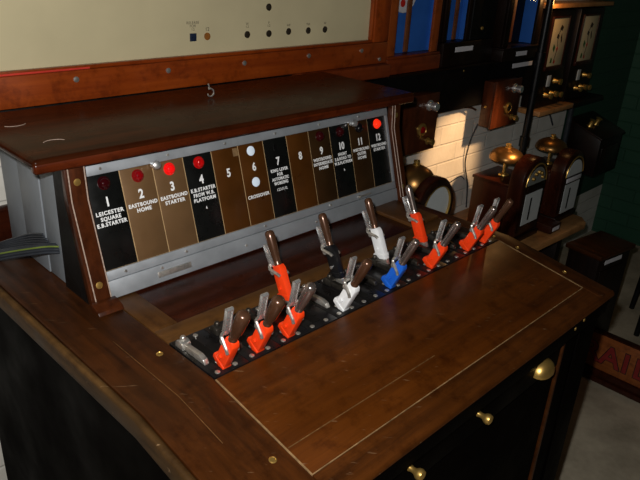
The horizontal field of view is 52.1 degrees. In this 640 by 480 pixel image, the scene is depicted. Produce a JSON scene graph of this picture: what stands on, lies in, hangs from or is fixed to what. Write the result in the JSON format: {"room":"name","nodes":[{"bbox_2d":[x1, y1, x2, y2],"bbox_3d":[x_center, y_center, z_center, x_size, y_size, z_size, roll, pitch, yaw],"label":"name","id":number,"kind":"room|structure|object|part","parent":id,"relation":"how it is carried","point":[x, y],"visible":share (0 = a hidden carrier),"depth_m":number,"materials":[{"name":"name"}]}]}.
{"room":"railway signal box","nodes":[
{"label":"railway signal box","id":0,"kind":"room"},
{"bbox_2d":[0,0,639,479],"bbox_3d":[-0.341,-0.445,1.659,6.000,2.430,0.120,-20,33,-41],"label":"wall","id":1,"kind":"structure","parent":0,"point":[620,27],"depth_m":3.10,"materials":[{"name":"paint"}]},
{"bbox_2d":[0,204,11,241],"bbox_3d":[-1.531,0.304,0.603,2.540,0.136,0.020,-20,33,-41],"label":"trim","id":2,"kind":"structure","parent":1,"relation":"attached to","point":[5,227],"depth_m":1.38,"materials":[{"name":"red wood"}]},
{"bbox_2d":[0,0,391,111],"bbox_3d":[-0.505,-0.600,1.254,2.015,0.830,0.053,-20,33,-41],"label":"diagram","id":3,"kind":"object","parent":1,"relation":"attached to","point":[53,52],"visible":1,"depth_m":1.49,"materials":[{"name":"brown wood"}]},
{"bbox_3d":[-0.503,-0.640,1.240,1.900,0.625,0.011,-20,33,-41],"label":"diagram panel","id":4,"kind":"part","parent":3,"relation":"part of","materials":[{"name":"beige paint"}]},
{"bbox_3d":[-0.522,-0.329,1.378,2.015,0.063,0.050,-20,33,-41],"label":"frame rail","id":5,"kind":"part","parent":3,"relation":"part of","materials":[{"name":"brown wood"}]},
{"bbox_2d":[292,63,390,80],"bbox_3d":[0.066,-0.491,1.936,0.365,0.040,0.069,-20,33,-41],"label":"wooden ledge","id":6,"kind":"object","parent":1,"relation":"attached to","point":[379,70],"visible":0.38,"depth_m":1.95,"materials":[{"name":"orange wood"}]},
{"bbox_2d":[365,57,534,112],"bbox_3d":[0.439,-0.541,2.337,1.285,0.158,0.064,-20,33,-41],"label":"shelf","id":7,"kind":"object","parent":1,"relation":"attached to","point":[460,86],"visible":0.27,"depth_m":2.36,"materials":[{"name":"brown wood"}]},
{"bbox_2d":[385,0,442,74],"bbox_3d":[0.310,-0.895,2.015,0.282,0.736,0.052,-20,33,-41],"label":"case","id":8,"kind":"object","parent":7,"relation":"on","point":[414,25],"visible":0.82,"depth_m":2.14,"materials":[{"name":"orange wood"}]},
{"bbox_3d":[0.292,-0.878,2.008,0.020,0.584,0.007,-20,33,-41],"label":"pendulum rod","id":9,"kind":"part","parent":8,"relation":"part of","materials":[{"name":"brown wood"}]},
{"bbox_2d":[399,90,439,155],"bbox_3d":[0.323,-0.386,2.172,0.192,0.195,0.090,-20,33,-41],"label":"box","id":10,"kind":"object","parent":7,"relation":"attached to","point":[418,118],"visible":0.82,"depth_m":2.16,"materials":[{"name":"brown wood"}]},
{"bbox_2d":[437,0,497,67],"bbox_3d":[0.529,-0.974,2.216,0.318,0.736,0.056,-20,33,-41],"label":"case","id":11,"kind":"object","parent":7,"relation":"on","point":[462,22],"visible":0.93,"depth_m":2.30,"materials":[{"name":"brown wood"}]},
{"bbox_3d":[0.481,-0.958,2.179,0.017,0.560,0.007,-20,33,-41],"label":"pendulum rod","id":12,"kind":"part","parent":11,"relation":"part of","materials":[{"name":"brown wood"}]},
{"bbox_2d":[455,45,472,51],"bbox_3d":[0.508,-0.673,2.305,0.110,0.017,0.001,-20,33,-41],"label":"label card","id":13,"kind":"object","parent":11,"relation":"attached to","point":[464,48],"visible":1,"depth_m":2.30,"materials":[{"name":"paper"}]},
{"bbox_3d":[0.586,-1.034,2.254,0.152,0.654,0.050,-20,33,-41],"label":"door","id":14,"kind":"part","parent":11,"relation":"part of","materials":[{"name":"black paint"}]},
{"bbox_2d":[478,76,523,129],"bbox_3d":[0.713,-0.531,2.533,0.190,0.181,0.090,-20,33,-41],"label":"box","id":15,"kind":"object","parent":7,"relation":"attached to","point":[500,99],"visible":1,"depth_m":2.50,"materials":[{"name":"brown wood"}]},
{"bbox_2d":[491,0,544,61],"bbox_3d":[0.763,-1.048,2.408,0.290,0.736,0.096,-20,33,-41],"label":"case","id":16,"kind":"object","parent":7,"relation":"on","point":[517,22],"visible":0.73,"depth_m":2.53,"materials":[{"name":"brown wood"}]},
{"bbox_3d":[0.750,-1.040,2.429,0.020,0.590,0.010,-20,33,-41],"label":"pendulum rod","id":17,"kind":"part","parent":16,"relation":"part of","materials":[{"name":"brown wood"}]},
{"bbox_2d":[516,50,526,55],"bbox_3d":[0.776,-0.719,2.520,0.080,0.017,0.001,-20,33,-41],"label":"label card","id":18,"kind":"object","parent":16,"relation":"attached to","point":[520,53],"visible":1,"depth_m":2.52,"materials":[{"name":"paper"}]},
{"bbox_2d":[512,61,531,67],"bbox_3d":[0.813,-0.705,2.627,0.156,0.017,0.002,-20,33,-41],"label":"label card","id":19,"kind":"object","parent":7,"relation":"attached to","point":[528,63],"visible":1,"depth_m":2.62,"materials":[{"name":"paper"}]},
{"bbox_2d":[464,124,477,206],"bbox_3d":[0.617,-0.298,2.684,0.078,0.377,0.030,-20,33,-41],"label":"wire","id":20,"kind":"object","parent":1,"relation":"attached to","point":[477,124],"visible":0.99,"depth_m":2.66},
{"bbox_2d":[518,100,572,116],"bbox_3d":[1.008,-0.590,2.914,0.315,0.022,0.104,-20,33,-41],"label":"shelf","id":21,"kind":"object","parent":1,"relation":"attached to","point":[560,105],"visible":0.71,"depth_m":2.86,"materials":[{"name":"brown wood"}]},
{"bbox_2d":[520,8,575,108],"bbox_3d":[0.993,-0.776,2.802,0.227,0.403,0.102,-20,33,-41],"label":"instrument","id":22,"kind":"object","parent":21,"relation":"on","point":[562,19],"visible":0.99,"depth_m":2.79,"materials":[{"name":"brown wood"}]},
{"bbox_3d":[1.001,-0.828,2.758,0.157,0.220,0.010,-20,33,-41],"label":"panel frame","id":23,"kind":"part","parent":22,"relation":"part of","materials":[{"name":"brown wood"}]},
{"bbox_3d":[1.000,-0.834,2.757,0.137,0.194,0.004,-20,33,-41],"label":"enamel panel","id":24,"kind":"part","parent":22,"relation":"part of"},
{"bbox_2d":[558,6,604,100],"bbox_3d":[1.197,-0.850,2.992,0.240,0.403,0.102,-20,33,-41],"label":"instrument","id":25,"kind":"object","parent":21,"relation":"on","point":[587,23],"visible":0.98,"depth_m":2.96,"materials":[{"name":"brown wood"}]},
{"bbox_3d":[1.205,-0.903,2.948,0.170,0.220,0.010,-20,33,-41],"label":"panel frame","id":26,"kind":"part","parent":25,"relation":"part of","materials":[{"name":"brown wood"}]},
{"bbox_3d":[1.204,-0.908,2.947,0.150,0.194,0.004,-20,33,-41],"label":"enamel panel","id":27,"kind":"part","parent":25,"relation":"part of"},
{"bbox_2d":[562,107,574,144],"bbox_3d":[1.205,-0.279,3.353,0.026,0.870,0.026,-20,33,-41],"label":"conduit","id":28,"kind":"object","parent":1,"relation":"attached to","point":[571,110],"visible":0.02,"depth_m":3.21,"materials":[{"name":"black metal"}]},
{"bbox_2d":[543,0,613,8],"bbox_3d":[1.079,-1.005,2.785,0.620,0.017,0.094,-20,33,-41],"label":"shelf","id":29,"kind":"object","parent":1,"relation":"attached to","point":[573,3],"visible":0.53,"depth_m":2.77,"materials":[{"name":"brown wood"}]},
{"bbox_2d":[565,92,602,106],"bbox_3d":[1.235,-0.673,3.126,0.322,0.022,0.104,-20,33,-41],"label":"shelf","id":30,"kind":"object","parent":1,"relation":"attached to","point":[590,97],"visible":0.53,"depth_m":3.10,"materials":[{"name":"brown wood"}]},
{"bbox_2d":[567,111,624,176],"bbox_3d":[1.387,-0.495,3.323,0.280,0.267,0.185,-20,33,-41],"label":"case","id":31,"kind":"object","parent":1,"relation":"attached to","point":[598,138],"visible":0.94,"depth_m":3.24,"materials":[{"name":"brown wood"}]},
{"bbox_3d":[1.392,-0.576,3.286,0.280,0.076,0.185,-20,33,-41],"label":"lid","id":32,"kind":"part","parent":31,"relation":"part of","materials":[{"name":"brown wood"}]},
{"bbox_3d":[1.447,-0.433,3.283,0.200,0.085,0.004,-20,33,-41],"label":"panel","id":33,"kind":"part","parent":31,"relation":"part of","materials":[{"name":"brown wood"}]},
{"bbox_2d":[555,230,639,479],"bbox_3d":[0.661,1.200,1.228,6.000,0.100,3.150,-20,33,-41],"label":"floor","id":34,"kind":"structure","parent":0,"point":[602,442],"depth_m":2.34,"materials":[{"name":"concrete"}]},
{"bbox_2d":[0,200,613,479],"bbox_3d":[-0.091,0.450,1.512,0.971,0.950,0.986,-20,33,-41],"label":"desk","id":35,"kind":"object","parent":34,"relation":"on","point":[470,367],"visible":0.77,"depth_m":1.10,"materials":[{"name":"brown wood"}]},
{"bbox_3d":[-0.323,0.192,1.037,0.121,0.072,0.845,-20,33,-41],"label":"rail","id":36,"kind":"part","parent":35,"relation":"part of","materials":[{"name":"brown wood"}]},
{"bbox_2d":[0,72,418,316],"bbox_3d":[-0.193,-0.179,1.429,0.949,0.290,0.396,-20,33,-41],"label":"case","id":37,"kind":"object","parent":35,"relation":"on","point":[134,193],"visible":1,"depth_m":1.26,"materials":[{"name":"brown wood"}]},
{"bbox_2d":[0,233,48,248],"bbox_3d":[-0.599,0.045,1.266,0.257,0.178,0.019,15,27,24],"label":"cable loom","id":38,"kind":"object","parent":37,"relation":"attached to","point":[25,239],"visible":0.8,"depth_m":1.22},
{"bbox_2d":[0,243,59,260],"bbox_3d":[-0.616,0.136,1.250,0.302,0.325,0.030,9,25,12],"label":"cable loom","id":39,"kind":"object","parent":37,"relation":"attached to","point":[41,248],"visible":1,"depth_m":1.17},
{"bbox_3d":[-0.388,-0.006,1.091,0.037,0.235,0.066,-20,33,-41],"label":"post","id":40,"kind":"part","parent":37,"relation":"part of","materials":[{"name":"brown wood"}]},
{"bbox_3d":[-0.294,-0.135,1.168,0.017,0.016,0.020,-20,33,-41],"label":"knob","id":41,"kind":"part","parent":37,"relation":"part of","materials":[{"name":"metal"}]},
{"bbox_3d":[-0.269,0.055,1.216,0.072,0.011,0.005,-20,33,-41],"label":"slide plate","id":42,"kind":"part","parent":37,"relation":"part of","materials":[{"name":"metal"}]},
{"bbox_2d":[0,72,413,167],"bbox_3d":[-0.213,-0.301,1.402,0.949,0.047,0.322,-20,33,-41],"label":"hood","id":43,"kind":"object","parent":37,"relation":"attached to","point":[81,134],"depth_m":1.28,"materials":[{"name":"wood"}]},
{"bbox_3d":[-0.106,-0.231,1.315,0.947,0.018,0.016,-20,33,-41],"label":"moulding","id":44,"kind":"part","parent":37,"relation":"part of","materials":[{"name":"brown wood"}]},
{"bbox_3d":[-0.117,-0.215,1.347,0.789,0.019,0.010,-20,33,-41],"label":"frame","id":45,"kind":"part","parent":37,"relation":"part of","materials":[{"name":"metal"}]},
{"bbox_3d":[-0.105,-0.114,1.374,0.789,0.225,0.070,-20,33,-41],"label":"backing plate","id":46,"kind":"part","parent":37,"relation":"part of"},
{"bbox_3d":[-0.086,-0.014,1.393,0.789,0.032,0.015,-20,33,-41],"label":"metal frame","id":47,"kind":"part","parent":37,"relation":"part of","materials":[{"name":"metal"}]},
{"bbox_3d":[0.078,-0.270,1.513,0.017,0.016,0.020,-20,33,-41],"label":"knob","id":48,"kind":"part","parent":37,"relation":"part of","materials":[{"name":"metal"}]},
{"bbox_3d":[0.172,-0.227,1.625,0.008,0.159,0.050,-20,33,-41],"label":"frame","id":49,"kind":"part","parent":37,"relation":"part of","materials":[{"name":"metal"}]},
{"bbox_3d":[0.196,-0.219,1.634,0.034,0.235,0.066,-20,33,-41],"label":"post","id":50,"kind":"part","parent":37,"relation":"part of","materials":[{"name":"brown wood"}]},
{"bbox_2d":[213,306,250,369],"bbox_3d":[-0.129,0.149,0.948,0.026,0.132,0.076,-17,31,-37],"label":"lever","id":51,"kind":"object","parent":35,"relation":"on","point":[227,351],"visible":0.99,"depth_m":0.94,"materials":[{"name":"red paint"}]},
{"bbox_3d":[-0.115,0.122,0.922,0.022,0.062,0.021,-20,59,-41],"label":"handle","id":52,"kind":"part","parent":51,"relation":"part of","materials":[{"name":"brown wood"}]},
{"bbox_2d":[247,292,284,352],"bbox_3d":[-0.083,0.132,0.990,0.026,0.132,0.076,-17,31,-37],"label":"lever","id":53,"kind":"object","parent":35,"relation":"on","point":[257,342],"visible":0.99,"depth_m":0.98,"materials":[{"name":"red paint"}]},
{"bbox_3d":[-0.069,0.105,0.965,0.022,0.062,0.021,-20,59,-41],"label":"handle","id":54,"kind":"part","parent":53,"relation":"part of","materials":[{"name":"brown wood"}]},
{"bbox_2d":[263,230,294,306],"bbox_3d":[-0.070,0.052,1.142,0.025,0.131,0.074,-20,33,-41],"label":"lever","id":55,"kind":"object","parent":35,"relation":"on","point":[279,270],"visible":0.91,"depth_m":1.14,"materials":[{"name":"red paint"}]},
{"bbox_3d":[-0.081,0.013,1.139,0.018,0.062,0.018,-20,8,-41],"label":"handle","id":56,"kind":"part","parent":55,"relation":"part of","materials":[{"name":"brown wood"}]},
{"bbox_2d":[278,279,315,337],"bbox_3d":[-0.038,0.116,1.034,0.026,0.131,0.074,-16,31,-37],"label":"lever","id":57,"kind":"object","parent":35,"relation":"on","point":[288,327],"visible":0.98,"depth_m":1.02,"materials":[{"name":"red paint"}]},
{"bbox_3d":[-0.023,0.088,1.007,0.018,0.062,0.018,-20,59,-41],"label":"handle","id":58,"kind":"part","parent":57,"relation":"part of","materials":[{"name":"brown wood"}]},
{"bbox_2d":[316,213,344,283],"bbox_3d":[0.022,0.018,1.227,0.025,0.131,0.074,-20,33,-41],"label":"lever","id":59,"kind":"object","parent":35,"relation":"on","point":[332,253],"visible":0.98,"depth_m":1.22,"materials":[{"name":"black paint"}]},
{"bbox_3d":[0.011,-0.020,1.224,0.017,0.062,0.017,-20,8,-41],"label":"handle","id":60,"kind":"part","parent":59,"relation":"part of","materials":[{"name":"brown wood"}]},
{"bbox_3d":[0.080,0.090,1.249,0.779,0.021,0.120,-20,33,-41],"label":"lever plate","id":61,"kind":"part","parent":35,"relation":"part of","materials":[{"name":"black metal"}]},
{"bbox_2d":[333,256,371,311],"bbox_3d":[0.054,0.082,1.119,0.026,0.131,0.074,-16,31,-37],"label":"lever","id":62,"kind":"object","parent":35,"relation":"on","point":[350,291],"visible":0.99,"depth_m":1.11,"materials":[{"name":"white paint"}]},
{"bbox_3d":[0.069,0.055,1.093,0.018,0.062,0.018,-20,59,-41],"label":"handle","id":63,"kind":"part","parent":62,"relation":"part of","materials":[{"name":"brown wood"}]},
{"bbox_2d":[362,198,389,263],"bbox_3d":[0.114,-0.015,1.313,0.025,0.131,0.074,-20,33,-41],"label":"lever","id":64,"kind":"object","parent":35,"relation":"on","point":[377,235],"visible":0.99,"depth_m":1.31,"materials":[{"name":"white paint"}]},
{"bbox_3d":[0.103,-0.054,1.310,0.016,0.062,0.016,-20,8,-41],"label":"handle","id":65,"kind":"part","parent":64,"relation":"part of","materials":[{"name":"brown wood"}]},
{"bbox_3d":[0.194,0.161,1.155,0.778,0.058,0.204,-20,33,-41],"label":"lid","id":66,"kind":"part","parent":35,"relation":"part of","materials":[{"name":"brown wood"}]},
{"bbox_2d":[381,236,419,288],"bbox_3d":[0.146,0.048,1.205,0.026,0.131,0.073,-16,31,-37],"label":"lever","id":67,"kind":"object","parent":35,"relation":"on","point":[397,270],"visible":0.99,"depth_m":1.20,"materials":[{"name":"blue paint"}]},
{"bbox_3d":[0.161,0.021,1.178,0.015,0.062,0.015,-20,59,-41],"label":"handle","id":68,"kind":"part","parent":67,"relation":"part of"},
{"bbox_2d":[402,185,427,246],"bbox_3d":[0.206,-0.049,1.399,0.025,0.131,0.074,-20,33,-41],"label":"lever","id":69,"kind":"object","parent":35,"relation":"on","point":[416,219],"visible":0.95,"depth_m":1.39,"materials":[{"name":"red paint"}]},
{"bbox_3d":[0.195,-0.087,1.395,0.015,0.062,0.015,-20,8,-41],"label":"handle","id":70,"kind":"part","parent":69,"relation":"part of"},
{"bbox_3d":[0.141,0.339,0.956,0.019,0.019,0.025,-20,33,-41],"label":"knob","id":71,"kind":"part","parent":35,"relation":"part of","materials":[{"name":"gold metal"}]},
{"bbox_2d":[422,219,460,268],"bbox_3d":[0.238,0.015,1.291,0.026,0.131,0.073,-16,31,-37],"label":"lever","id":72,"kind":"object","parent":35,"relation":"on","point":[438,251],"visible":0.99,"depth_m":1.28,"materials":[{"name":"red paint"}]},
{"bbox_3d":[0.253,-0.012,1.264,0.015,0.062,0.015,-20,59,-41],"label":"handle","id":73,"kind":"part","parent":72,"relation":"part of","materials":[{"name":"brown wood"}]},
{"bbox_3d":[0.282,0.225,1.085,0.781,0.039,0.046,-20,33,-41],"label":"rail","id":74,"kind":"part","parent":35,"relation":"part of","materials":[{"name":"brown wood"}]},
{"bbox_3d":[0.198,0.318,1.037,0.760,0.058,0.010,-20,33,-41],"label":"drawer","id":75,"kind":"part","parent":35,"relation":"part of","materials":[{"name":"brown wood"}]},
{"bbox_2d":[459,204,496,250],"bbox_3d":[0.330,-0.019,1.376,0.026,0.131,0.073,-16,31,-37],"label":"lever","id":76,"kind":"object","parent":35,"relation":"on","point":[475,233],"visible":0.97,"depth_m":1.37,"materials":[{"name":"red paint"}]},
{"bbox_3d":[0.345,-0.046,1.349,0.015,0.062,0.015,-20,59,-41],"label":"handle","id":77,"kind":"part","parent":76,"relation":"part of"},
{"bbox_3d":[0.271,0.292,1.077,0.019,0.019,0.025,-20,33,-41],"label":"knob","id":78,"kind":"part","parent":35,"relation":"part of","materials":[{"name":"gold metal"}]},
{"bbox_3d":[0.177,0.670,1.198,0.760,0.708,0.008,-20,33,-41],"label":"door panel","id":79,"kind":"part","parent":35,"relation":"part of","materials":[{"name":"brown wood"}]},
{"bbox_2d":[479,197,513,243],"bbox_3d":[0.376,-0.036,1.419,0.026,0.131,0.073,-16,31,-37],"label":"lever","id":80,"kind":"object","parent":35,"relation":"on","point":[493,225],"visible":0.7,"depth_m":1.41,"materials":[{"name":"red paint"}]},
{"bbox_3d":[0.391,-0.063,1.392,0.015,0.062,0.015,-20,59,-41],"label":"handle","id":81,"kind":"part","parent":80,"relation":"part of","materials":[{"name":"brown wood"}]},
{"bbox_3d":[0.291,-0.032,1.608,0.053,0.071,0.845,-20,33,-41],"label":"rail","id":82,"kind":"part","parent":35,"relation":"part of","materials":[{"name":"brown wood"}]},
{"bbox_3d":[0.427,0.241,1.229,0.060,0.032,0.021,-20,33,-41],"label":"cup pull","id":83,"kind":"part","parent":35,"relation":"part of","materials":[{"name":"gold metal"}]},
{"bbox_2d":[452,208,585,260],"bbox_3d":[0.526,0.248,2.568,1.305,0.510,0.408,-20,33,-41],"label":"table","id":84,"kind":"object","parent":34,"relation":"on","point":[549,245],"visible":0.12,"depth_m":2.68,"materials":[{"name":"brown wood"}]},
{"bbox_2d":[404,159,452,214],"bbox_3d":[0.267,-0.058,2.097,0.191,0.407,0.246,-20,33,-41],"label":"instrument","id":85,"kind":"object","parent":84,"relation":"on","point":[435,192],"visible":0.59,"depth_m":1.99,"materials":[{"name":"brown wood"}]},
{"bbox_2d":[467,143,546,240],"bbox_3d":[0.731,-0.197,2.531,0.190,0.349,0.228,-20,33,-41],"label":"instrument","id":86,"kind":"object","parent":84,"relation":"on","point":[524,184],"visible":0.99,"depth_m":2.47,"materials":[{"name":"brown wood"}]},
{"bbox_3d":[0.712,-0.282,2.518,0.040,0.065,0.040,-20,33,-41],"label":"bell stem","id":87,"kind":"part","parent":86,"relation":"part of","materials":[{"name":"gold metal"}]},
{"bbox_3d":[0.802,-0.165,2.467,0.156,0.273,0.006,-20,33,-41],"label":"frame","id":88,"kind":"part","parent":86,"relation":"part of","materials":[{"name":"brown wood"}]},
{"bbox_2d":[536,215,560,233],"bbox_3d":[0.890,-0.070,2.654,0.087,0.033,0.147,-20,33,-41],"label":"block","id":89,"kind":"object","parent":84,"relation":"on","point":[544,224],"visible":0.7,"depth_m":2.61,"materials":[{"name":"brown wood"}]},
{"bbox_2d":[535,134,583,220],"bbox_3d":[0.974,-0.273,2.744,0.190,0.337,0.190,-20,33,-41],"label":"instrument","id":90,"kind":"object","parent":84,"relation":"on","point":[564,172],"visible":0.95,"depth_m":2.67,"materials":[{"name":"brown wood"}]},
{"bbox_3d":[0.958,-0.352,2.731,0.040,0.065,0.040,-20,33,-41],"label":"bell stem","id":91,"kind":"part","parent":90,"relation":"part of","materials":[{"name":"gold metal"}]},
{"bbox_3d":[1.036,-0.236,2.693,0.156,0.240,0.006,-20,33,-41],"label":"frame","id":92,"kind":"part","parent":90,"relation":"part of","materials":[{"name":"brown wood"}]},
{"bbox_2d":[518,0,553,155],"bbox_3d":[0.867,-0.777,2.543,0.120,2.430,0.120,-20,33,-41],"label":"pole","id":93,"kind":"object","parent":34,"relation":"on","point":[539,58],"visible":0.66,"depth_m":2.59,"materials":[{"name":"black metal"}]},
{"bbox_2d":[565,231,635,331],"bbox_3d":[1.113,0.231,2.717,0.249,0.480,0.159,-14,30,-34],"label":"base cabinet","id":94,"kind":"object","parent":34,"relation":"on","point":[600,256],"visible":0.53,"depth_m":2.60,"materials":[{"name":"brown wood"}]},
{"bbox_3d":[1.154,0.263,2.670,0.185,0.345,0.004,-14,30,-34],"label":"door","id":95,"kind":"part","parent":94,"relation":"part of","materials":[{"name":"brown wood"}]},
{"bbox_2d":[582,327,639,402],"bbox_3d":[1.284,0.542,2.382,0.050,0.208,0.685,-20,33,-41],"label":"sign board","id":96,"kind":"object","parent":34,"relation":"on","point":[612,362],"visible":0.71,"depth_m":2.51,"materials":[{"name":"brown wood"}]},
{"bbox_3d":[1.279,0.614,2.415,0.050,0.050,0.685,-20,33,-41],"label":"foot moulding","id":97,"kind":"part","parent":96,"relation":"part of","materials":[{"name":"brown wood"}]},
{"bbox_2d":[629,277,639,336],"bbox_3d":[1.589,0.141,2.869,0.338,0.569,0.338,14,27,22],"label":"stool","id":98,"kind":"object","parent":34,"relation":"on","point":[637,289],"visible":1,"depth_m":3.08,"materials":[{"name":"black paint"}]},
{"bbox_3d":[1.515,0.092,3.012,0.032,0.532,0.060,-9,27,-25],"label":"leg","id":99,"kind":"part","parent":98,"relation":"part of","materials":[{"name":"black paint"}]},
{"bbox_3d":[1.437,0.180,2.808,0.060,0.532,0.032,-8,27,-24],"label":"leg","id":100,"kind":"part","parent":98,"relation":"part of","materials":[{"name":"black paint"}]},
{"bbox_2d":[591,33,639,245],"bbox_3d":[2.835,-0.684,2.589,0.120,2.430,3.030,-20,33,-41],"label":"wall","id":101,"kind":"structure","parent":0,"point":[617,214],"depth_m":3.78,"materials":[{"name":"paint"}]}
]}

